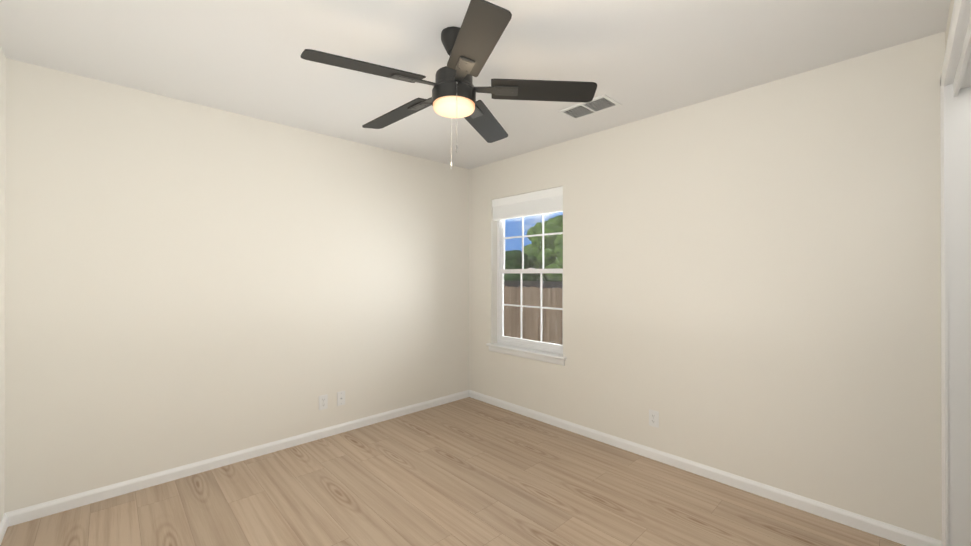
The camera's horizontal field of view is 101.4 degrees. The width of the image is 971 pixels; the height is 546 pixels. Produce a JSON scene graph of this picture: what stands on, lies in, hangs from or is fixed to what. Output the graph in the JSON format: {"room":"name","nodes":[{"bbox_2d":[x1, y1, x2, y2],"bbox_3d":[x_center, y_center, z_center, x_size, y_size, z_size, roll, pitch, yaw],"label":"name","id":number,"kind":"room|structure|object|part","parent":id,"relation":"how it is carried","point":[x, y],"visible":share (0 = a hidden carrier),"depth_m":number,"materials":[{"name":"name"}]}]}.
{"room":"empty bedroom","nodes":[
{"label":"empty bedroom","id":0,"kind":"room"},
{"bbox_2d":[0,47,5,521],"bbox_3d":[-1.100,0.094,0.509,0.115,2.440,4.188,0,0,-43],"label":"wall","id":1,"kind":"structure","parent":0,"point":[2,214],"depth_m":2.02,"materials":[{"name":"white paint"}]},
{"bbox_2d":[0,511,11,544],"bbox_3d":[-1.341,1.279,0.853,0.013,0.072,3.353,0,0,-43],"label":"baseboard","id":2,"kind":"structure","parent":1,"relation":"attached to","point":[6,521],"depth_m":2.03,"materials":[{"name":"white wood"}]},
{"bbox_2d":[4,58,468,512],"bbox_3d":[-1.363,0.102,3.225,3.470,2.440,0.115,0,0,-43],"label":"wall","id":3,"kind":"structure","parent":0,"point":[186,282],"depth_m":2.63,"materials":[{"name":"white paint"}]},
{"bbox_2d":[12,390,467,525],"bbox_3d":[-1.331,1.286,3.164,3.150,0.072,0.013,0,0,-43],"label":"baseboard","id":4,"kind":"structure","parent":3,"relation":"attached to","point":[55,506],"depth_m":2.64,"materials":[{"name":"white wood"}]},
{"bbox_2d":[319,394,327,409],"bbox_3d":[-1.303,1.039,3.195,0.070,0.115,0.007,0,0,-43],"label":"duplex electrical outlet","id":5,"kind":"object","parent":3,"relation":"attached to","point":[323,401],"visible":1,"depth_m":3.19,"materials":[{"name":"white plastic"}]},
{"bbox_2d":[337,391,344,405],"bbox_3d":[-1.193,1.039,3.294,0.070,0.115,0.016,0,0,-43],"label":"outlet","id":6,"kind":"object","parent":3,"relation":"attached to","point":[340,397],"visible":1,"depth_m":3.29,"materials":[{"name":"white plastic"}]},
{"bbox_2d":[0,397,905,545],"bbox_3d":[0.077,1.378,1.702,3.470,0.120,4.303,0,0,-43],"label":"floor","id":7,"kind":"structure","parent":0,"point":[468,471],"depth_m":2.30,"materials":[{"name":"brown wood"}]},
{"bbox_2d":[0,0,950,168],"bbox_3d":[0.077,-1.182,1.709,3.470,0.120,4.303,0,0,-43],"label":"ceiling","id":8,"kind":"structure","parent":0,"point":[637,60],"depth_m":2.00,"materials":[{"name":"white paint"}]},
{"bbox_2d":[301,0,596,167],"bbox_3d":[-0.182,-0.821,1.874,1.262,0.602,1.254,0,0,-43],"label":"ceiling fan","id":9,"kind":"object","parent":8,"relation":"hanging from","point":[469,45],"visible":1,"depth_m":1.79,"materials":[{"name":"grey"}]},
{"bbox_3d":[-0.148,-0.772,1.868,0.197,0.035,0.197,0,0,-43],"label":"lamp shade","id":10,"kind":"part","parent":9,"relation":"part of","materials":[{"name":"beige glass"}]},
{"bbox_2d":[558,94,620,119],"bbox_3d":[0.700,-1.115,2.694,0.210,0.008,0.360,0,0,-43],"label":"ceiling vent","id":11,"kind":"object","parent":8,"relation":"in","point":[604,102],"visible":1,"depth_m":2.69,"materials":[{"name":"white metal"}]},
{"bbox_2d":[469,31,945,540],"bbox_3d":[1.321,0.101,2.806,0.150,2.440,4.188,0,0,-43],"label":"wall","id":12,"kind":"structure","parent":0,"point":[751,283],"depth_m":2.35,"materials":[{"name":"white paint"}]},
{"bbox_2d":[486,343,565,359],"bbox_3d":[0.378,0.725,3.728,0.128,0.022,0.947,0,0,-43],"label":"window sill","id":13,"kind":"structure","parent":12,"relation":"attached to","point":[532,351],"depth_m":3.66,"materials":[{"name":"white wood"}]},
{"bbox_2d":[489,186,564,365],"bbox_3d":[0.406,0.021,3.757,0.162,1.534,0.917,0,0,-43],"label":"window","id":14,"kind":"structure","parent":12,"relation":"in","point":[541,202],"depth_m":3.78,"materials":[{"name":"white plastic"}]},
{"bbox_2d":[492,186,562,220],"bbox_3d":[0.385,-0.640,3.739,0.052,0.211,0.865,0,0,-43],"label":"blind","id":15,"kind":"object","parent":14,"relation":"attached to","point":[553,204],"depth_m":3.69,"materials":[{"name":"white"}]},
{"bbox_3d":[0.443,-0.022,3.792,0.030,1.334,0.763,0,0,-43],"label":"glass","id":16,"kind":"part","parent":14,"relation":"part of","materials":[{"name":"clear glass"}]},
{"bbox_2d":[649,409,658,427],"bbox_3d":[1.194,1.034,2.823,0.007,0.115,0.070,0,0,-43],"label":"duplex electrical outlet","id":17,"kind":"object","parent":12,"relation":"attached to","point":[653,418],"visible":1,"depth_m":2.82,"materials":[{"name":"white plastic"}]},
{"bbox_2d":[468,390,941,545],"bbox_3d":[0.975,1.286,3.049,0.013,0.072,3.353,0,0,-43],"label":"baseboard","id":18,"kind":"structure","parent":12,"relation":"attached to","point":[818,508],"depth_m":2.42,"materials":[{"name":"white wood"}]},
{"bbox_2d":[945,0,954,44],"bbox_3d":[1.010,0.095,0.696,3.205,2.440,0.115,0,0,-43],"label":"wall","id":19,"kind":"structure","parent":0,"point":[949,18],"depth_m":1.68,"materials":[{"name":"white paint"}]},
{"bbox_2d":[940,0,965,545],"bbox_3d":[1.414,0.208,1.171,1.899,2.217,0.018,0,0,-43],"label":"trim","id":20,"kind":"structure","parent":19,"relation":"attached to","point":[956,18],"depth_m":1.78,"materials":[{"name":"white wood"}]},
{"bbox_2d":[947,0,970,545],"bbox_3d":[1.460,0.226,1.123,1.825,2.180,0.115,0,0,-43],"label":"door frame","id":21,"kind":"structure","parent":19,"relation":"attached to","point":[959,268],"depth_m":1.75,"materials":[{"name":"white wood"}]},
{"bbox_2d":[953,16,970,97],"bbox_3d":[1.461,-0.813,1.124,1.785,0.062,0.082,0,0,-43],"label":"door track","id":22,"kind":"object","parent":19,"relation":"attached to","point":[962,79],"visible":1,"depth_m":1.56,"materials":[{"name":"white"}]},
{"label":"outside","id":23,"kind":"structure","parent":0,"visible":0},
{"bbox_3d":[24.121,2.092,27.308,66.625,0.100,80.000,0,0,-43],"label":"yard","id":24,"kind":"structure","parent":23,"visible":0},
{"bbox_2d":[504,250,546,280],"bbox_3d":[1.069,0.317,20.088,3.772,3.408,3.883,0,0,-43],"label":"tree","id":25,"kind":"object","parent":24,"relation":"on","point":[513,263],"depth_m":18.92,"materials":[{"name":"green plant"}]},
{"bbox_2d":[504,286,562,344],"bbox_3d":[4.687,1.157,6.720,0.065,1.650,21.135,0,0,-43],"label":"fence","id":26,"kind":"object","parent":24,"relation":"on","point":[510,327],"depth_m":10.28,"materials":[{"name":"brown wood"}]},
{"bbox_2d":[504,280,562,288],"bbox_3d":[1.372,1.145,14.695,2.800,1.720,7.200,0,0,-43],"label":"shed","id":27,"kind":"object","parent":24,"relation":"on","point":[532,283],"depth_m":13.89,"materials":[{"name":"grey"}]},
{"bbox_2d":[524,215,562,280],"bbox_3d":[4.630,-0.568,21.574,5.642,5.186,6.058,0,0,-43],"label":"tree","id":28,"kind":"object","parent":24,"relation":"on","point":[556,247],"depth_m":19.56,"materials":[{"name":"green plant"}]}
]}

